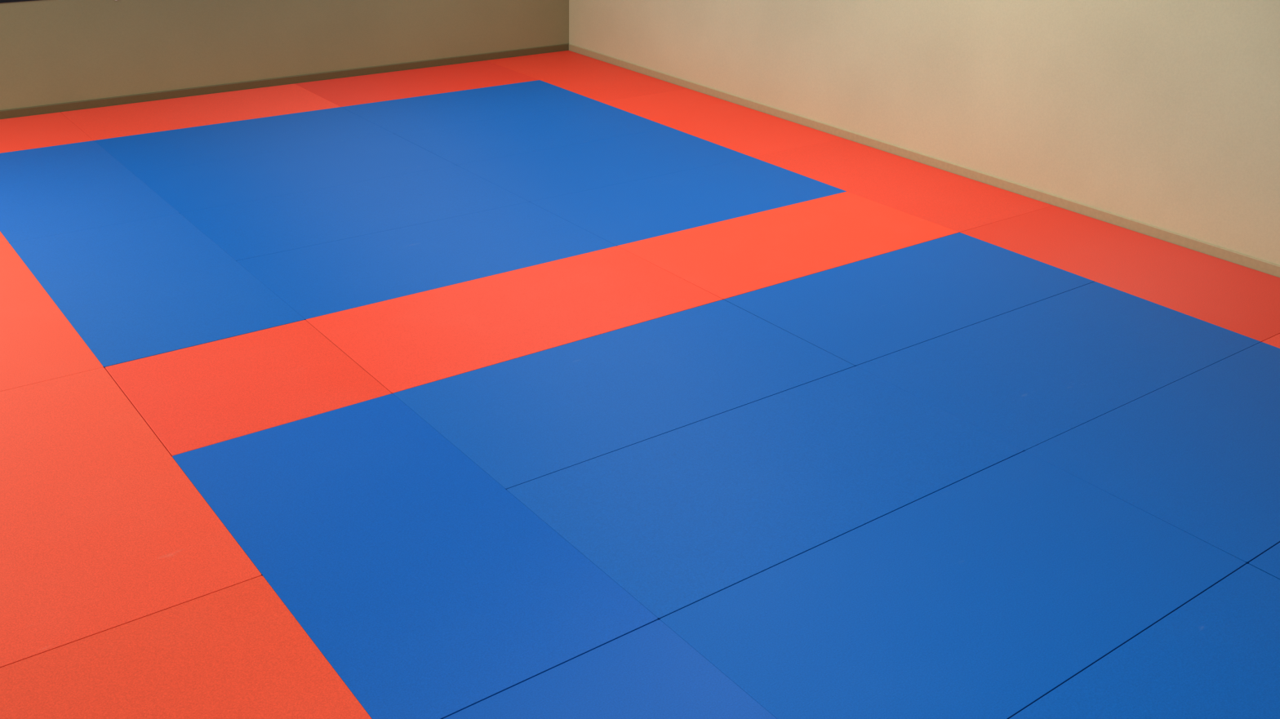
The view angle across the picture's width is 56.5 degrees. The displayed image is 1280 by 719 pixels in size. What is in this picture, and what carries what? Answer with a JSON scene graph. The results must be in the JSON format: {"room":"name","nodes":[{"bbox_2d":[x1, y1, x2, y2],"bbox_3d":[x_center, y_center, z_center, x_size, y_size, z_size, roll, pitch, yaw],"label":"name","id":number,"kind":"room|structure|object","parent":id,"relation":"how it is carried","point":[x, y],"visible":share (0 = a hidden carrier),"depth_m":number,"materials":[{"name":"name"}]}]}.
{"room":"martial arts gym","nodes":[
{"label":"martial arts gym","id":0,"kind":"room"},
{"bbox_2d":[0,0,568,110],"bbox_3d":[-5.950,-3.556,8.108,13.016,4.200,0.200,-17,32,-33],"label":"wall","id":1,"kind":"structure","parent":0,"point":[52,51],"depth_m":10.36,"materials":[{"name":"beige paint"}]},
{"bbox_2d":[0,0,37,3],"bbox_3d":[-6.813,-3.301,7.387,5.520,2.474,0.036,-17,32,-33],"label":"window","id":2,"kind":"structure","parent":1,"relation":"in","point":[1,1],"depth_m":9.26,"materials":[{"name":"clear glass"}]},
{"bbox_2d":[0,43,568,119],"bbox_3d":[-5.941,-1.677,8.927,13.016,0.107,0.012,-17,32,-33],"label":"baseboard","id":3,"kind":"structure","parent":1,"relation":"attached to","point":[125,100],"depth_m":10.69,"materials":[{"name":"paint"}]},
{"bbox_2d":[568,0,1279,265],"bbox_3d":[3.600,-2.584,6.681,0.200,4.200,14.416,-17,32,-33],"label":"wall","id":4,"kind":"structure","parent":0,"point":[1165,114],"depth_m":8.13,"materials":[{"name":"beige paint"}]},
{"bbox_2d":[568,44,1279,277],"bbox_3d":[3.465,-0.716,7.512,0.012,0.107,14.004,-17,32,-33],"label":"baseboard","id":5,"kind":"structure","parent":4,"relation":"attached to","point":[1220,252],"depth_m":8.72,"materials":[{"name":"brown paint"}]},
{"bbox_3d":[-1.737,1.005,4.008,13.416,0.200,14.416,-17,32,-33],"label":"floor","id":6,"kind":"structure","parent":0,"visible":0},
{"bbox_2d":[0,231,8,244],"bbox_3d":[-4.740,-0.915,7.506,1.000,0.040,2.000,-17,32,-33],"label":"mat","id":7,"kind":"object","parent":6,"relation":"on","point":[2,240],"visible":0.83,"depth_m":7.10,"materials":[{"name":"red plastic"}]},
{"bbox_2d":[0,112,93,153],"bbox_3d":[-5.242,-1.581,8.848,1.999,0.040,0.998,-17,32,-33],"label":"mat","id":8,"kind":"object","parent":6,"relation":"on","point":[42,131],"visible":0.92,"depth_m":9.18,"materials":[{"name":"red plastic"}]},
{"bbox_2d":[0,243,103,391],"bbox_3d":[-3.538,-0.188,6.082,1.000,0.040,1.999,-17,32,-33],"label":"mat","id":9,"kind":"object","parent":6,"relation":"on","point":[38,344],"visible":0.92,"depth_m":5.92,"materials":[{"name":"red plastic"}]},
{"bbox_2d":[0,140,178,243],"bbox_3d":[-3.941,-1.158,8.055,1.000,0.040,1.999,-17,32,-33],"label":"mat","id":10,"kind":"object","parent":6,"relation":"on","point":[64,188],"visible":0.91,"depth_m":7.90,"materials":[{"name":"blue plastic"}]},
{"bbox_2d":[0,367,261,667],"bbox_3d":[-2.337,0.538,4.658,0.999,0.040,1.998,-17,32,-33],"label":"mat","id":11,"kind":"object","parent":6,"relation":"on","point":[102,529],"visible":0.93,"depth_m":4.47,"materials":[{"name":"red plastic"}]},
{"bbox_2d":[9,213,304,368],"bbox_3d":[-2.739,-0.432,6.632,1.000,0.040,1.999,-17,32,-33],"label":"mat","id":12,"kind":"object","parent":6,"relation":"on","point":[136,290],"visible":0.9,"depth_m":6.50,"materials":[{"name":"blue plastic"}]},
{"bbox_2d":[0,575,371,718],"bbox_3d":[-1.134,1.265,3.233,1.000,0.040,1.998,-17,32,-33],"label":"mat","id":13,"kind":"object","parent":6,"relation":"on","point":[237,651],"visible":1,"depth_m":3.75,"materials":[{"name":"red plastic"}]},
{"bbox_2d":[60,84,339,140],"bbox_3d":[-3.644,-2.069,9.948,1.999,0.040,0.998,-17,32,-33],"label":"mat","id":14,"kind":"object","parent":6,"relation":"on","point":[155,116],"visible":0.9,"depth_m":9.88,"materials":[{"name":"red plastic"}]},
{"bbox_2d":[93,106,393,173],"bbox_3d":[-3.043,-1.706,9.236,2.000,0.040,0.999,-17,32,-33],"label":"mat","id":15,"kind":"object","parent":6,"relation":"on","point":[160,150],"visible":0.9,"depth_m":9.17,"materials":[{"name":"blue plastic"}]},
{"bbox_2d":[105,320,391,456],"bbox_3d":[-1.837,0.113,5.564,0.998,0.040,0.998,-17,32,-33],"label":"mat","id":16,"kind":"object","parent":6,"relation":"on","point":[200,396],"visible":0.89,"depth_m":5.51,"materials":[{"name":"red plastic"}]},
{"bbox_2d":[133,133,455,213],"bbox_3d":[-2.442,-1.342,8.524,1.999,0.040,1.000,-17,32,-33],"label":"mat","id":17,"kind":"object","parent":6,"relation":"on","point":[190,188],"visible":0.9,"depth_m":8.46,"materials":[{"name":"blue plastic"}]},
{"bbox_2d":[180,164,528,261],"bbox_3d":[-1.841,-0.979,7.812,2.000,0.040,1.000,-17,32,-33],"label":"mat","id":18,"kind":"object","parent":6,"relation":"on","point":[244,230],"visible":0.9,"depth_m":7.74,"materials":[{"name":"blue plastic"}]},
{"bbox_2d":[172,393,657,718],"bbox_3d":[-0.937,0.658,4.496,1.000,0.040,1.997,-17,32,-33],"label":"mat","id":19,"kind":"object","parent":6,"relation":"on","point":[428,588],"visible":0.91,"depth_m":4.31,"materials":[{"name":"blue plastic"}]},
{"bbox_2d":[295,60,537,106],"bbox_3d":[-2.046,-2.557,11.048,2.000,0.040,0.998,-17,32,-33],"label":"mat","id":20,"kind":"object","parent":6,"relation":"on","point":[384,86],"visible":0.9,"depth_m":10.99,"materials":[{"name":"red plastic"}]},
{"bbox_2d":[236,201,616,319],"bbox_3d":[-1.241,-0.616,7.100,1.999,0.040,0.999,-17,32,-33],"label":"mat","id":21,"kind":"object","parent":6,"relation":"on","point":[318,280],"visible":0.9,"depth_m":7.02,"materials":[{"name":"blue plastic"}]},
{"bbox_2d":[341,80,599,133],"bbox_3d":[-1.445,-2.193,10.336,2.000,0.040,0.999,-17,32,-33],"label":"mat","id":22,"kind":"object","parent":6,"relation":"on","point":[442,109],"visible":0.89,"depth_m":10.28,"materials":[{"name":"blue plastic"}]},
{"bbox_2d":[306,245,722,394],"bbox_3d":[-0.640,-0.253,6.388,2.000,0.040,0.998,-17,32,-33],"label":"mat","id":23,"kind":"object","parent":6,"relation":"on","point":[403,343],"visible":0.89,"depth_m":6.30,"materials":[{"name":"red plastic"}]},
{"bbox_2d":[395,102,671,164],"bbox_3d":[-0.844,-1.830,9.624,1.999,0.040,1.000,-17,32,-33],"label":"mat","id":24,"kind":"object","parent":6,"relation":"on","point":[500,137],"visible":0.9,"depth_m":9.56,"materials":[{"name":"blue plastic"}]},
{"bbox_2d":[486,50,688,102],"bbox_3d":[-0.547,-2.740,11.517,0.999,0.040,1.999,-17,32,-33],"label":"mat","id":25,"kind":"object","parent":6,"relation":"on","point":[588,77],"visible":0.9,"depth_m":11.44,"materials":[{"name":"red plastic"}]},
{"bbox_2d":[457,128,751,201],"bbox_3d":[-0.244,-1.467,8.912,2.000,0.040,1.000,-17,32,-33],"label":"mat","id":26,"kind":"object","parent":6,"relation":"on","point":[535,175],"visible":0.9,"depth_m":8.84,"materials":[{"name":"blue plastic"}]},
{"bbox_2d":[443,619,777,718],"bbox_3d":[0.266,1.385,3.071,1.000,0.040,1.998,-17,32,-33],"label":"mat","id":27,"kind":"object","parent":6,"relation":"on","point":[649,672],"visible":1,"depth_m":3.73,"materials":[{"name":"blue plastic"}]},
{"bbox_2d":[393,299,854,489],"bbox_3d":[-0.039,0.111,5.676,1.998,0.040,0.997,-17,32,-33],"label":"mat","id":28,"kind":"object","parent":6,"relation":"on","point":[525,419],"visible":0.9,"depth_m":5.58,"materials":[{"name":"blue plastic"}]},
{"bbox_2d":[529,157,846,245],"bbox_3d":[0.357,-1.103,8.200,1.999,0.040,0.999,-17,32,-33],"label":"mat","id":29,"kind":"object","parent":6,"relation":"on","point":[628,212],"visible":0.89,"depth_m":8.12,"materials":[{"name":"blue plastic"}]},
{"bbox_2d":[601,88,843,157],"bbox_3d":[0.654,-2.014,10.093,0.999,0.040,2.000,-17,32,-33],"label":"mat","id":30,"kind":"object","parent":6,"relation":"on","point":[745,131],"visible":0.9,"depth_m":10.00,"materials":[{"name":"red plastic"}]},
{"bbox_2d":[506,366,1023,619],"bbox_3d":[0.562,0.474,4.965,2.000,0.040,0.997,-17,32,-33],"label":"mat","id":31,"kind":"object","parent":6,"relation":"on","point":[677,518],"visible":0.9,"depth_m":4.85,"materials":[{"name":"blue plastic"}]},
{"bbox_2d":[617,191,959,299],"bbox_3d":[0.958,-0.740,7.488,2.000,0.040,0.998,-17,32,-33],"label":"mat","id":32,"kind":"object","parent":6,"relation":"on","point":[730,258],"visible":0.9,"depth_m":7.41,"materials":[{"name":"red plastic"}]},
{"bbox_2d":[752,138,1053,232],"bbox_3d":[1.856,-1.287,8.669,0.999,0.040,2.000,-17,32,-33],"label":"mat","id":33,"kind":"object","parent":6,"relation":"on","point":[956,202],"visible":0.9,"depth_m":8.56,"materials":[{"name":"red plastic"}]},
{"bbox_2d":[724,232,1093,366],"bbox_3d":[1.560,-0.377,6.777,1.998,0.040,0.997,-17,32,-33],"label":"mat","id":34,"kind":"object","parent":6,"relation":"on","point":[860,312],"visible":0.9,"depth_m":6.69,"materials":[{"name":"blue plastic"}]},
{"bbox_2d":[659,451,1245,718],"bbox_3d":[1.163,0.837,4.252,2.000,0.040,0.996,-17,32,-33],"label":"mat","id":35,"kind":"object","parent":6,"relation":"on","point":[981,595],"visible":0.91,"depth_m":4.17,"materials":[{"name":"blue plastic"}]},
{"bbox_2d":[856,281,1260,451],"bbox_3d":[2.160,-0.013,6.064,2.000,0.040,0.998,-17,32,-33],"label":"mat","id":36,"kind":"object","parent":6,"relation":"on","point":[1028,376],"visible":0.9,"depth_m":5.97,"materials":[{"name":"blue plastic"}]},
{"bbox_2d":[960,205,1279,342],"bbox_3d":[3.058,-0.561,7.245,0.999,0.040,1.999,-17,32,-33],"label":"mat","id":37,"kind":"object","parent":6,"relation":"on","point":[1236,298],"visible":0.91,"depth_m":7.20,"materials":[{"name":"red plastic"}]},
{"bbox_2d":[1008,564,1279,718],"bbox_3d":[1.764,1.201,3.539,1.997,0.040,0.998,-17,32,-33],"label":"mat","id":38,"kind":"object","parent":6,"relation":"on","point":[1216,655],"visible":1,"depth_m":3.88,"materials":[{"name":"blue plastic"}]},
{"bbox_2d":[1025,342,1279,564],"bbox_3d":[2.761,0.349,5.353,2.000,0.040,0.997,-17,32,-33],"label":"mat","id":39,"kind":"object","parent":6,"relation":"on","point":[1198,453],"visible":0.9,"depth_m":5.16,"materials":[{"name":"blue plastic"}]},
{"bbox_2d":[1248,542,1279,579],"bbox_3d":[3.364,0.713,4.640,1.997,0.040,0.998,-17,32,-33],"label":"mat","id":40,"kind":"object","parent":6,"relation":"on","point":[1268,562],"visible":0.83,"depth_m":4.44,"materials":[{"name":"blue plastic"}]},
{"bbox_2d":[1262,333,1279,348],"bbox_3d":[4.260,0.166,5.820,0.999,0.040,1.999,-17,32,-33],"label":"mat","id":41,"kind":"object","parent":6,"relation":"on","point":[1274,341],"visible":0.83,"depth_m":6.25,"materials":[{"name":"red plastic"}]}
]}

